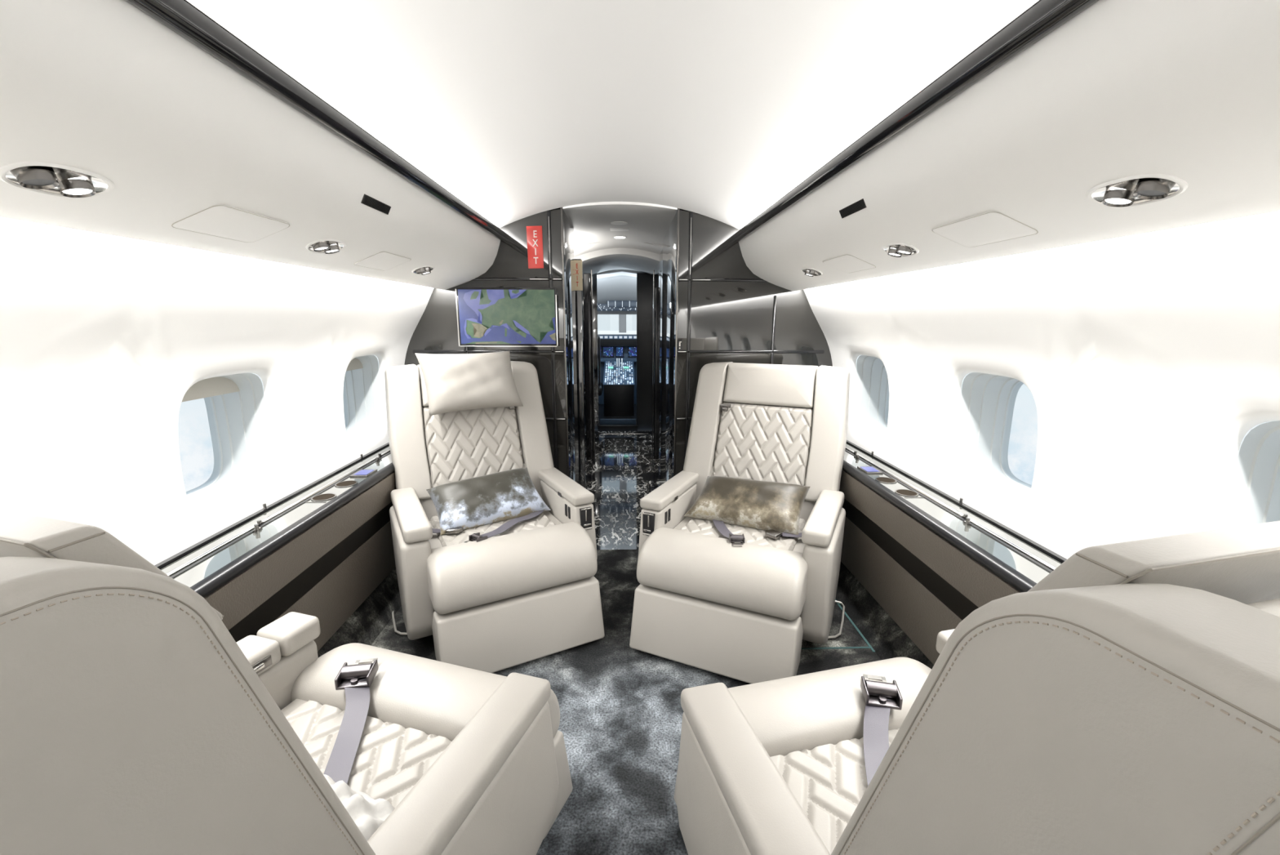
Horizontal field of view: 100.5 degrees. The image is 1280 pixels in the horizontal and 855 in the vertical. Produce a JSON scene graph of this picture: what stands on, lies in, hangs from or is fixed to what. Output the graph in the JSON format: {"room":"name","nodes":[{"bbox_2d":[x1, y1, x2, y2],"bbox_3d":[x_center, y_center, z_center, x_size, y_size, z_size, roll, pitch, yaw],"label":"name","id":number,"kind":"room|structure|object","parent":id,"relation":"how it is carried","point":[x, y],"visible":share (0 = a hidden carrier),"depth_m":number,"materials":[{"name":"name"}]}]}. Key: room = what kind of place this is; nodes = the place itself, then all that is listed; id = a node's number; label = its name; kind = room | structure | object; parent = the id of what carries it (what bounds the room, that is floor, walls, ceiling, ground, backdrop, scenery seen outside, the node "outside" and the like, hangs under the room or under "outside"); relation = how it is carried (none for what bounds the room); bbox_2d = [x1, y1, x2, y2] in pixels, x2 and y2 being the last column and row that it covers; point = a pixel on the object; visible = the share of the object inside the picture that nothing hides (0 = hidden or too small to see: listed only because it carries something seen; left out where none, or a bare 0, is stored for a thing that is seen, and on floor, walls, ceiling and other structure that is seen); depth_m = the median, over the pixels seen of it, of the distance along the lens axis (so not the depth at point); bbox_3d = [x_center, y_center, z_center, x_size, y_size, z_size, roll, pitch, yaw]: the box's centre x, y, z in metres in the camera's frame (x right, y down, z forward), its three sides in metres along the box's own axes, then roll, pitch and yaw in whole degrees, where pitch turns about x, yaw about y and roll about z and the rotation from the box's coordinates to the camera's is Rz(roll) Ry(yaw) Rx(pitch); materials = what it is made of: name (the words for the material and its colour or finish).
{"room":"aircraft cabin","nodes":[
{"label":"aircraft cabin","id":0,"kind":"room"},
{"bbox_2d":[0,217,434,564],"bbox_3d":[-1.089,0.105,0.017,0.404,1.220,6.058,0,12,-2],"label":"wall","id":1,"kind":"structure","parent":0,"point":[104,338],"depth_m":1.35,"materials":[{"name":"white plastic"}]},
{"bbox_2d":[181,372,269,514],"bbox_3d":[-1.411,0.042,1.711,0.206,0.419,0.399,0,12,-2],"label":"window","id":2,"kind":"structure","parent":1,"relation":"in","point":[234,403],"depth_m":1.88,"materials":[{"name":"grey"}]},
{"bbox_2d":[181,377,239,402],"bbox_3d":[-1.399,-0.124,1.678,0.006,0.069,0.372,0,12,-2],"label":"shade","id":3,"kind":"object","parent":2,"relation":"attached to","point":[213,386],"depth_m":1.74,"materials":[{"name":"grey"}]},
{"bbox_2d":[0,0,500,289],"bbox_3d":[-0.832,-0.284,-0.055,0.332,0.264,6.056,0,12,-2],"label":"panel","id":4,"kind":"object","parent":1,"relation":"attached to","point":[104,88],"visible":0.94,"depth_m":0.91,"materials":[{"name":"white plastic"}]},
{"bbox_2d":[0,161,114,198],"bbox_3d":[-0.875,-0.372,0.801,0.076,0.037,0.150,0,12,-1],"label":"light","id":5,"kind":"object","parent":4,"relation":"attached to","point":[47,178],"visible":1,"depth_m":0.79,"materials":[{"name":"white metal"}]},
{"bbox_2d":[171,204,289,242],"bbox_3d":[-0.891,-0.446,1.173,0.107,0.045,0.244,0,12,-2],"label":"access panel","id":6,"kind":"object","parent":4,"relation":"attached to","point":[224,221],"visible":1,"depth_m":1.15,"materials":[{"name":"white plastic"}]},
{"bbox_2d":[305,239,346,253],"bbox_3d":[-0.897,-0.519,1.521,0.076,0.037,0.150,0,12,-1],"label":"light","id":7,"kind":"object","parent":4,"relation":"attached to","point":[322,246],"visible":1,"depth_m":1.50,"materials":[{"name":"white metal"}]},
{"bbox_2d":[360,193,391,214],"bbox_3d":[-0.752,-0.635,1.517,0.016,0.025,0.166,0,12,-2],"label":"vent grille","id":8,"kind":"object","parent":4,"relation":"attached to","point":[366,200],"visible":1,"depth_m":1.51,"materials":[{"name":"grey plastic"}]},
{"bbox_2d":[353,251,411,271],"bbox_3d":[-0.916,-0.594,1.903,0.108,0.046,0.254,0,12,-2],"label":"access panel","id":9,"kind":"object","parent":4,"relation":"attached to","point":[383,260],"visible":1,"depth_m":1.89,"materials":[{"name":"white plastic"}]},
{"bbox_2d":[411,265,434,275],"bbox_3d":[-0.919,-0.668,2.255,0.076,0.037,0.150,0,12,-1],"label":"light","id":10,"kind":"object","parent":4,"relation":"attached to","point":[426,269],"visible":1,"depth_m":2.23,"materials":[{"name":"white metal"}]},
{"bbox_2d":[342,355,380,445],"bbox_3d":[-1.438,-0.138,2.592,0.206,0.419,0.399,0,12,-2],"label":"window","id":11,"kind":"structure","parent":1,"relation":"in","point":[362,412],"depth_m":2.77,"materials":[{"name":"grey"}]},
{"bbox_2d":[346,357,363,371],"bbox_3d":[-1.427,-0.304,2.559,0.006,0.069,0.372,0,12,-2],"label":"shade","id":12,"kind":"object","parent":11,"relation":"attached to","point":[356,362],"depth_m":2.68,"materials":[{"name":"grey"}]},
{"bbox_2d":[564,212,578,483],"bbox_3d":[-0.455,-0.333,3.399,0.050,1.930,0.581,0,12,-2],"label":"wall","id":13,"kind":"structure","parent":0,"point":[568,228],"depth_m":3.34,"materials":[{"name":"silver paint"}]},
{"bbox_2d":[186,0,1038,245],"bbox_3d":[-0.037,-0.734,0.590,1.860,0.310,7.450,0,12,-2],"label":"ceiling","id":14,"kind":"structure","parent":0,"point":[518,109],"depth_m":1.31,"materials":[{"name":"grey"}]},
{"bbox_2d":[124,0,506,240],"bbox_3d":[-0.653,-0.429,-0.079,0.034,0.043,6.057,0,12,-2],"label":"trim","id":15,"kind":"structure","parent":14,"relation":"attached to","point":[182,17],"depth_m":1.00,"materials":[{"name":"black paint"}]},
{"bbox_2d":[609,227,628,231],"bbox_3d":[-0.142,-1.369,3.678,0.130,0.006,0.120,0,12,-2],"label":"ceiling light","id":16,"kind":"object","parent":14,"relation":"attached to","point":[611,228],"visible":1,"depth_m":3.68,"materials":[{"name":"white plastic"}]},
{"bbox_2d":[610,221,627,224],"bbox_3d":[-0.134,-1.319,3.423,0.110,0.013,0.110,0,12,-2],"label":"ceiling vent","id":17,"kind":"object","parent":14,"relation":"in","point":[614,222],"visible":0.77,"depth_m":3.42,"materials":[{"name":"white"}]},
{"bbox_2d":[613,235,626,238],"bbox_3d":[-0.152,-1.438,4.011,0.100,0.016,0.100,0,12,-2],"label":"recessed light","id":18,"kind":"object","parent":14,"relation":"in","point":[615,237],"visible":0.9,"depth_m":3.98,"materials":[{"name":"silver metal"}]},
{"bbox_2d":[733,0,1098,242],"bbox_3d":[0.621,-0.434,-0.040,0.034,0.043,6.057,0,12,-2],"label":"trim","id":19,"kind":"structure","parent":14,"relation":"attached to","point":[1043,17],"depth_m":1.00,"materials":[{"name":"black paint"}]},
{"bbox_2d":[582,272,651,429],"bbox_3d":[-0.234,-0.937,6.321,1.550,1.950,0.070,0,12,-2],"label":"wall","id":20,"kind":"structure","parent":0,"point":[643,279],"depth_m":6.30,"materials":[{"name":"black plastic"}]},
{"bbox_2d":[597,424,637,431],"bbox_3d":[-0.270,0.010,6.457,0.480,0.080,0.060,0,12,-2],"label":"trim","id":21,"kind":"structure","parent":20,"relation":"attached to","point":[600,427],"depth_m":6.43,"materials":[{"name":"black plastic"}]},
{"bbox_2d":[600,418,635,424],"bbox_3d":[-0.273,-0.072,6.542,0.440,0.065,0.020,0,12,-2],"label":"trim","id":22,"kind":"structure","parent":20,"relation":"attached to","point":[602,421],"depth_m":6.53,"materials":[{"name":"blue"}]},
{"bbox_2d":[573,248,659,277],"bbox_3d":[-0.185,-1.584,5.440,1.600,0.490,1.500,0,12,-2],"label":"ceiling","id":23,"kind":"structure","parent":0,"point":[611,259],"depth_m":5.00,"materials":[{"name":"grey plastic"}]},
{"bbox_2d":[597,275,636,303],"bbox_3d":[-0.244,-1.719,7.377,1.900,0.660,0.950,0,12,-2],"label":"ceiling","id":24,"kind":"structure","parent":0,"point":[622,287],"depth_m":7.21,"materials":[{"name":"grey plastic"}]},
{"bbox_2d":[597,300,636,311],"bbox_3d":[-0.248,-1.721,7.525,1.500,0.145,0.058,0,12,-2],"label":"switch panel","id":25,"kind":"object","parent":24,"relation":"attached to","point":[611,305],"visible":0.57,"depth_m":7.51,"materials":[{"name":"blue"}]},
{"bbox_2d":[597,311,636,314],"bbox_3d":[-0.259,-1.735,7.894,1.900,0.115,0.070,0,12,-2],"label":"trim","id":26,"kind":"structure","parent":24,"relation":"attached to","point":[598,312],"depth_m":7.86,"materials":[{"name":"grey plastic"}]},
{"bbox_2d":[585,404,650,431],"bbox_3d":[-0.251,-0.244,7.804,1.900,0.100,2.600,0,12,-2],"label":"floor","id":27,"kind":"structure","parent":0,"point":[602,415],"depth_m":7.04,"materials":[{"name":"black plastic"}]},
{"bbox_2d":[597,333,603,395],"bbox_3d":[-0.729,-0.693,6.994,0.460,1.100,0.520,0,12,-2],"label":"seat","id":28,"kind":"object","parent":27,"relation":"on","point":[600,384],"visible":0.2,"depth_m":6.75,"materials":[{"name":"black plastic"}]},
{"bbox_2d":[598,346,636,404],"bbox_3d":[-0.258,-0.775,7.966,1.900,0.875,0.170,0,12,-2],"label":"panel","id":29,"kind":"object","parent":27,"relation":"on","point":[607,353],"visible":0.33,"depth_m":7.93,"materials":[{"name":"blue"}]},
{"bbox_2d":[598,333,636,346],"bbox_3d":[-0.256,-1.286,7.848,1.900,0.165,0.339,0,12,-2],"label":"glareshield","id":30,"kind":"object","parent":29,"relation":"on","point":[606,340],"visible":0.18,"depth_m":7.70,"materials":[{"name":"black plastic"}]},
{"bbox_2d":[618,314,626,332],"bbox_3d":[-0.260,-1.567,7.933,0.110,0.300,0.060,0,12,-2],"label":"trim","id":31,"kind":"structure","parent":30,"relation":"on","point":[622,317],"depth_m":7.91,"materials":[{"name":"grey"}]},
{"bbox_2d":[600,358,636,361],"bbox_3d":[-0.257,-1.000,7.895,1.800,0.045,0.120,0,12,-2],"label":"panel","id":32,"kind":"object","parent":29,"relation":"attached to","point":[602,359],"depth_m":7.83,"materials":[{"name":"grey plastic"}]},
{"bbox_2d":[603,358,635,415],"bbox_3d":[-0.292,-0.592,7.456,0.420,0.720,0.860,0,12,-2],"label":"pedestal","id":33,"kind":"object","parent":27,"relation":"on","point":[619,384],"visible":1,"depth_m":7.09,"materials":[{"name":"black plastic"}]},
{"bbox_2d":[404,208,832,477],"bbox_3d":[-0.110,-0.284,3.092,2.540,1.960,0.060,0,12,-2],"label":"wall","id":34,"kind":"structure","parent":0,"point":[725,315],"depth_m":3.00,"materials":[{"name":"black paint"}]},
{"bbox_2d":[413,350,564,353],"bbox_3d":[-0.854,-0.429,3.007,0.848,0.017,0.012,0,12,-2],"label":"trim","id":35,"kind":"structure","parent":34,"relation":"attached to","point":[414,351],"depth_m":3.00,"materials":[{"name":"black paint"}]},
{"bbox_2d":[455,287,558,346],"bbox_3d":[-0.734,-0.611,2.956,0.550,0.320,0.038,0,12,-2],"label":"monitor","id":36,"kind":"object","parent":34,"relation":"attached to","point":[487,317],"visible":1,"depth_m":2.94,"materials":[{"name":"black paint"}]},
{"bbox_2d":[472,277,562,280],"bbox_3d":[-0.683,-0.818,2.933,0.508,0.016,0.012,0,12,-2],"label":"trim","id":37,"kind":"structure","parent":34,"relation":"attached to","point":[476,278],"depth_m":2.93,"materials":[{"name":"black paint"}]},
{"bbox_2d":[526,226,543,268],"bbox_3d":[-0.572,-0.982,2.900,0.087,0.223,0.008,0,12,-2],"label":"exit sign","id":38,"kind":"object","parent":34,"relation":"attached to","point":[534,233],"visible":1,"depth_m":2.90,"materials":[{"name":"red plastic"}]},
{"bbox_2d":[529,278,547,279],"bbox_3d":[-0.557,-0.818,2.935,0.100,0.006,0.014,0,12,-2],"label":"trim","id":39,"kind":"structure","parent":34,"relation":"attached to","point":[530,278],"depth_m":2.93,"materials":[{"name":"silver metal"}]},
{"bbox_2d":[548,216,551,274],"bbox_3d":[-0.493,-0.992,2.902,0.003,0.300,0.014,0,12,-2],"label":"trim","id":40,"kind":"structure","parent":34,"relation":"attached to","point":[548,216],"depth_m":2.90,"materials":[{"name":"silver metal"}]},
{"bbox_2d":[546,210,558,469],"bbox_3d":[-0.495,-0.242,3.056,0.020,1.890,0.012,0,12,-2],"label":"trim","id":41,"kind":"structure","parent":34,"relation":"attached to","point":[550,276],"depth_m":3.04,"materials":[{"name":"black paint"}]},
{"bbox_2d":[545,417,565,420],"bbox_3d":[-0.870,-0.048,3.084,0.878,0.016,0.012,0,12,-2],"label":"trim","id":42,"kind":"structure","parent":34,"relation":"attached to","point":[546,418],"depth_m":3.09,"materials":[{"name":"black paint"}]},
{"bbox_2d":[560,207,569,477],"bbox_3d":[-0.425,-0.253,3.058,0.012,1.910,0.008,0,12,-2],"label":"trim","id":43,"kind":"structure","parent":34,"relation":"attached to","point":[562,213],"depth_m":3.00,"materials":[{"name":"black metal"}]},
{"bbox_2d":[673,208,679,475],"bbox_3d":[0.207,-0.255,3.077,0.012,1.910,0.008,0,12,-2],"label":"trim","id":44,"kind":"structure","parent":34,"relation":"attached to","point":[677,224],"depth_m":3.02,"materials":[{"name":"silver metal"}]},
{"bbox_2d":[677,339,682,350],"bbox_3d":[0.226,-0.470,3.030,0.026,0.056,0.005,0,12,-2],"label":"placard","id":45,"kind":"object","parent":34,"relation":"attached to","point":[679,341],"visible":1,"depth_m":3.03,"materials":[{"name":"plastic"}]},
{"bbox_2d":[675,417,692,419],"bbox_3d":[0.651,-0.053,3.129,0.878,0.016,0.012,0,12,-2],"label":"trim","id":46,"kind":"structure","parent":34,"relation":"attached to","point":[689,418],"depth_m":3.11,"materials":[{"name":"black paint"}]},
{"bbox_2d":[684,211,693,456],"bbox_3d":[0.277,-0.245,3.079,0.020,1.890,0.012,0,12,-2],"label":"trim","id":47,"kind":"structure","parent":34,"relation":"attached to","point":[689,300],"depth_m":3.01,"materials":[{"name":"black paint"}]},
{"bbox_2d":[689,217,691,275],"bbox_3d":[0.278,-0.995,2.925,0.003,0.300,0.014,0,12,-2],"label":"trim","id":48,"kind":"structure","parent":34,"relation":"attached to","point":[691,217],"depth_m":2.91,"materials":[{"name":"silver metal"}]},
{"bbox_2d":[678,278,767,281],"bbox_3d":[0.468,-0.822,2.967,0.508,0.016,0.012,0,12,-2],"label":"trim","id":49,"kind":"structure","parent":34,"relation":"attached to","point":[688,279],"depth_m":2.96,"materials":[{"name":"black paint"}]},
{"bbox_2d":[677,350,824,353],"bbox_3d":[0.637,-0.434,3.051,0.848,0.017,0.012,0,12,-2],"label":"trim","id":50,"kind":"structure","parent":34,"relation":"attached to","point":[691,351],"depth_m":3.05,"materials":[{"name":"black paint"}]},
{"bbox_2d":[770,295,777,364],"bbox_3d":[0.760,-0.031,3.137,0.016,1.450,0.012,0,12,-2],"label":"trim","id":51,"kind":"structure","parent":34,"relation":"attached to","point":[775,296],"depth_m":3.02,"materials":[{"name":"black paint"}]},
{"bbox_2d":[573,241,662,257],"bbox_3d":[-0.156,-1.458,4.471,1.600,0.450,0.450,0,12,-2],"label":"ceiling","id":52,"kind":"structure","parent":0,"point":[581,249],"depth_m":4.43,"materials":[{"name":"grey plastic"}]},
{"bbox_2d":[596,269,642,279],"bbox_3d":[-0.219,-1.576,6.574,2.000,0.700,0.680,0,12,-2],"label":"ceiling","id":53,"kind":"structure","parent":0,"point":[616,273],"depth_m":6.32,"materials":[{"name":"grey"}]},
{"bbox_2d":[585,431,660,549],"bbox_3d":[-0.157,0.403,4.751,2.260,0.050,3.345,0,12,-2],"label":"floor","id":54,"kind":"structure","parent":0,"point":[623,471],"depth_m":4.39,"materials":[{"name":"black stone"}]},
{"bbox_2d":[574,258,586,488],"bbox_3d":[-0.480,-0.358,4.001,0.115,1.740,0.050,0,12,-2],"label":"door","id":55,"kind":"structure","parent":54,"relation":"on","point":[578,294],"depth_m":3.99,"materials":[{"name":"black paint"}]},
{"bbox_2d":[574,260,582,290],"bbox_3d":[-0.447,-1.091,3.818,0.066,0.210,0.014,0,12,-2],"label":"exit sign","id":56,"kind":"object","parent":55,"relation":"attached to","point":[578,264],"visible":0.8,"depth_m":3.81,"materials":[{"name":"beige plastic"}]},
{"bbox_2d":[582,272,593,459],"bbox_3d":[-0.477,-0.540,4.945,0.070,1.720,0.070,0,12,-2],"label":"trim","id":57,"kind":"structure","parent":54,"relation":"on","point":[586,276],"depth_m":4.90,"materials":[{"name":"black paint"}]},
{"bbox_2d":[591,269,595,459],"bbox_3d":[-0.435,-0.552,4.928,0.013,1.750,0.040,0,12,-2],"label":"trim","id":58,"kind":"structure","parent":54,"relation":"on","point":[591,269],"depth_m":4.90,"materials":[{"name":"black metal"}]},
{"bbox_2d":[317,549,933,854],"bbox_3d":[-0.018,1.252,0.206,2.260,0.200,5.905,0,12,-2],"label":"floor","id":59,"kind":"structure","parent":0,"point":[621,711],"depth_m":1.93,"materials":[{"name":"grey carpet"}]},
{"bbox_2d":[154,442,395,650],"bbox_3d":[-1.156,0.884,0.172,0.214,0.541,6.054,0,12,-2],"label":"ledge","id":60,"kind":"object","parent":59,"relation":"on","point":[320,549],"visible":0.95,"depth_m":1.83,"materials":[{"name":"brown leather"}]},
{"bbox_2d":[0,508,573,854],"bbox_3d":[-0.654,0.565,0.987,0.798,1.133,1.064,4,12,17],"label":"seat","id":61,"kind":"object","parent":59,"relation":"on","point":[133,720],"visible":0.99,"depth_m":0.51,"materials":[{"name":"grey leather"}]},
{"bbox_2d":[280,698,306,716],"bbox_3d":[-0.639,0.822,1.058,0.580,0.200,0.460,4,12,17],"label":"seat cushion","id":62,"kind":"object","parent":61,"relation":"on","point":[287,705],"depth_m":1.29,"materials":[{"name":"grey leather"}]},
{"bbox_2d":[323,773,394,840],"bbox_3d":[-0.535,0.685,0.900,0.275,0.149,0.162,4,12,17],"label":"crumpled cloth","id":63,"kind":"object","parent":61,"relation":"on","point":[368,813],"visible":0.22,"depth_m":0.91,"materials":[{"name":"grey fabric"}]},
{"bbox_2d":[384,360,604,672],"bbox_3d":[-0.694,0.297,2.381,0.832,1.101,1.038,-6,13,-29],"label":"seat","id":64,"kind":"object","parent":59,"relation":"on","point":[491,597],"visible":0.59,"depth_m":2.16,"materials":[{"name":"grey leather"}]},
{"bbox_2d":[415,350,523,415],"bbox_3d":[-0.798,-0.216,2.521,0.470,0.280,0.198,-6,13,-29],"label":"headrest pillow","id":65,"kind":"object","parent":64,"relation":"on","point":[464,381],"visible":1,"depth_m":2.44,"materials":[{"name":"grey leather"}]},
{"bbox_2d":[426,467,551,534],"bbox_3d":[-0.690,0.328,2.458,0.513,0.210,0.218,-8,14,-33],"label":"throw cushion","id":66,"kind":"object","parent":64,"relation":"on","point":[503,495],"visible":0.93,"depth_m":2.39,"materials":[{"name":"silver fabric"}]},
{"bbox_2d":[429,510,561,548],"bbox_3d":[-0.668,0.542,2.435,0.580,0.200,0.460,-6,13,-29],"label":"seat cushion","id":67,"kind":"object","parent":64,"relation":"on","point":[552,517],"depth_m":2.37,"materials":[{"name":"grey leather"}]},
{"bbox_2d":[564,503,567,515],"bbox_3d":[-0.333,0.373,2.403,0.006,0.055,0.022,-6,13,-29],"label":"switch","id":68,"kind":"object","parent":64,"relation":"attached to","point":[566,505],"depth_m":2.40,"materials":[{"name":"silver metal"}]},
{"bbox_2d":[567,506,570,519],"bbox_3d":[-0.316,0.380,2.372,0.006,0.055,0.022,-6,13,-29],"label":"switch","id":69,"kind":"object","parent":64,"relation":"attached to","point":[568,507],"depth_m":2.37,"materials":[{"name":"black plastic"}]},
{"bbox_2d":[629,361,849,683],"bbox_3d":[0.490,0.307,2.346,0.832,1.101,1.038,6,13,25],"label":"seat","id":70,"kind":"object","parent":59,"relation":"on","point":[736,602],"visible":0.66,"depth_m":2.13,"materials":[{"name":"grey leather"}]},
{"bbox_2d":[664,511,667,524],"bbox_3d":[0.113,0.392,2.315,0.006,0.055,0.022,6,13,25],"label":"switch","id":71,"kind":"object","parent":70,"relation":"attached to","point":[665,512],"depth_m":2.31,"materials":[{"name":"silver plastic"}]},
{"bbox_2d":[667,508,671,520],"bbox_3d":[0.129,0.386,2.347,0.006,0.055,0.022,6,13,25],"label":"switch","id":72,"kind":"object","parent":70,"relation":"attached to","point":[668,509],"depth_m":2.34,"materials":[{"name":"black plastic"}]},
{"bbox_2d":[673,515,804,552],"bbox_3d":[0.462,0.552,2.399,0.580,0.200,0.460,6,13,25],"label":"seat cushion","id":73,"kind":"object","parent":70,"relation":"on","point":[797,545],"depth_m":2.32,"materials":[{"name":"grey leather"}]},
{"bbox_2d":[684,475,809,534],"bbox_3d":[0.482,0.342,2.424,0.527,0.197,0.214,6,13,25],"label":"throw cushion","id":74,"kind":"object","parent":70,"relation":"on","point":[765,505],"visible":0.94,"depth_m":2.35,"materials":[{"name":"brown fabric"}]},
{"bbox_2d":[801,646,870,648],"bbox_3d":[0.762,0.903,2.177,0.360,0.003,0.008,0,12,-2],"label":"trim","id":75,"kind":"structure","parent":59,"relation":"on","point":[826,647],"depth_m":2.17,"materials":[{"name":"teal"}]},
{"bbox_2d":[835,598,875,651],"bbox_3d":[0.940,0.853,2.423,0.010,0.003,0.550,0,12,-2],"label":"trim","id":76,"kind":"structure","parent":59,"relation":"on","point":[838,604],"depth_m":2.31,"materials":[{"name":"teal"}]},
{"bbox_2d":[839,440,1066,664],"bbox_3d":[1.117,0.875,0.240,0.214,0.541,6.054,0,12,-2],"label":"ledge","id":77,"kind":"object","parent":59,"relation":"on","point":[930,558],"visible":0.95,"depth_m":1.89,"materials":[{"name":"brown leather"}]},
{"bbox_2d":[674,520,1279,854],"bbox_3d":[0.541,0.578,0.938,0.798,1.133,1.064,-3,12,-14],"label":"seat","id":78,"kind":"object","parent":59,"relation":"on","point":[1126,701],"visible":1,"depth_m":0.42,"materials":[{"name":"grey leather"}]},
{"bbox_2d":[649,213,675,484],"bbox_3d":[0.194,-0.590,4.745,0.090,1.900,3.281,0,12,-2],"label":"wall","id":79,"kind":"structure","parent":0,"point":[669,239],"depth_m":3.74,"materials":[{"name":"black paint"}]},
{"bbox_2d":[597,432,648,433],"bbox_3d":[-0.203,0.070,6.251,0.600,0.004,0.030,0,12,-2],"label":"trim","id":80,"kind":"structure","parent":79,"relation":"attached to","point":[597,433],"depth_m":6.25,"materials":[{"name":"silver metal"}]},
{"bbox_2d":[652,270,654,459],"bbox_3d":[0.123,-0.554,4.945,0.008,1.750,0.040,0,12,-2],"label":"trim","id":81,"kind":"structure","parent":79,"relation":"attached to","point":[653,270],"depth_m":4.93,"materials":[{"name":"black metal"}]},
{"bbox_2d":[653,287,658,458],"bbox_3d":[0.155,-0.484,4.976,0.045,1.600,0.070,0,12,-2],"label":"trim","id":82,"kind":"structure","parent":79,"relation":"attached to","point":[656,289],"depth_m":4.94,"materials":[{"name":"black paint"}]},
{"bbox_2d":[803,211,1279,559],"bbox_3d":[1.054,0.097,0.082,0.404,1.220,6.058,0,12,-2],"label":"wall","id":83,"kind":"structure","parent":0,"point":[1147,362],"depth_m":1.30,"materials":[{"name":"white plastic"}]},
{"bbox_2d":[855,355,888,443],"bbox_3d":[1.247,-0.148,2.673,0.206,0.419,0.399,0,12,-2],"label":"window","id":84,"kind":"structure","parent":83,"relation":"in","point":[872,405],"depth_m":2.85,"materials":[{"name":"grey"}]},
{"bbox_2d":[956,372,1031,507],"bbox_3d":[1.274,0.032,1.792,0.206,0.419,0.399,0,12,-2],"label":"window","id":85,"kind":"structure","parent":83,"relation":"in","point":[988,401],"depth_m":1.96,"materials":[{"name":"grey glass"}]},
{"bbox_2d":[738,0,1279,291],"bbox_3d":[0.799,-0.290,-0.006,0.332,0.264,6.056,0,12,-2],"label":"panel","id":86,"kind":"object","parent":83,"relation":"attached to","point":[1188,91],"visible":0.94,"depth_m":0.84,"materials":[{"name":"white plastic"}]},
{"bbox_2d":[800,267,822,276],"bbox_3d":[0.745,-0.674,2.305,0.076,0.037,0.150,-1,12,-4],"label":"light","id":87,"kind":"object","parent":86,"relation":"attached to","point":[811,272],"visible":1,"depth_m":2.28,"materials":[{"name":"white metal"}]},
{"bbox_2d":[822,253,875,272],"bbox_3d":[0.763,-0.600,1.954,0.108,0.046,0.254,0,12,-2],"label":"access panel","id":88,"kind":"object","parent":86,"relation":"attached to","point":[846,263],"visible":1,"depth_m":1.94,"materials":[{"name":"white plastic"}]},
{"bbox_2d":[839,198,866,218],"bbox_3d":[0.622,-0.640,1.558,0.016,0.025,0.166,0,12,-2],"label":"vent grille","id":89,"kind":"object","parent":86,"relation":"attached to","point":[860,205],"visible":1,"depth_m":1.55,"materials":[{"name":"grey plastic"}]},
{"bbox_2d":[881,242,919,257],"bbox_3d":[0.768,-0.525,1.571,0.076,0.037,0.150,-1,12,-4],"label":"light","id":90,"kind":"object","parent":86,"relation":"attached to","point":[896,249],"visible":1,"depth_m":1.55,"materials":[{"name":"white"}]},
{"bbox_2d":[932,211,1038,247],"bbox_3d":[0.783,-0.452,1.224,0.107,0.045,0.244,0,12,-2],"label":"access panel","id":91,"kind":"object","parent":86,"relation":"attached to","point":[991,227],"visible":1,"depth_m":1.20,"materials":[{"name":"white plastic"}]},
{"bbox_2d":[1085,173,1187,207],"bbox_3d":[0.790,-0.378,0.851,0.076,0.037,0.150,-1,12,-4],"label":"light","id":92,"kind":"object","parent":86,"relation":"attached to","point":[1139,189],"visible":1,"depth_m":0.83,"materials":[{"name":"white metal"}]},
{"bbox_2d":[1225,420,1279,528],"bbox_3d":[1.301,0.211,0.910,0.206,0.419,0.399,0,12,-2],"label":"window","id":93,"kind":"structure","parent":83,"relation":"in","point":[1255,499],"depth_m":1.08,"materials":[{"name":"grey"}]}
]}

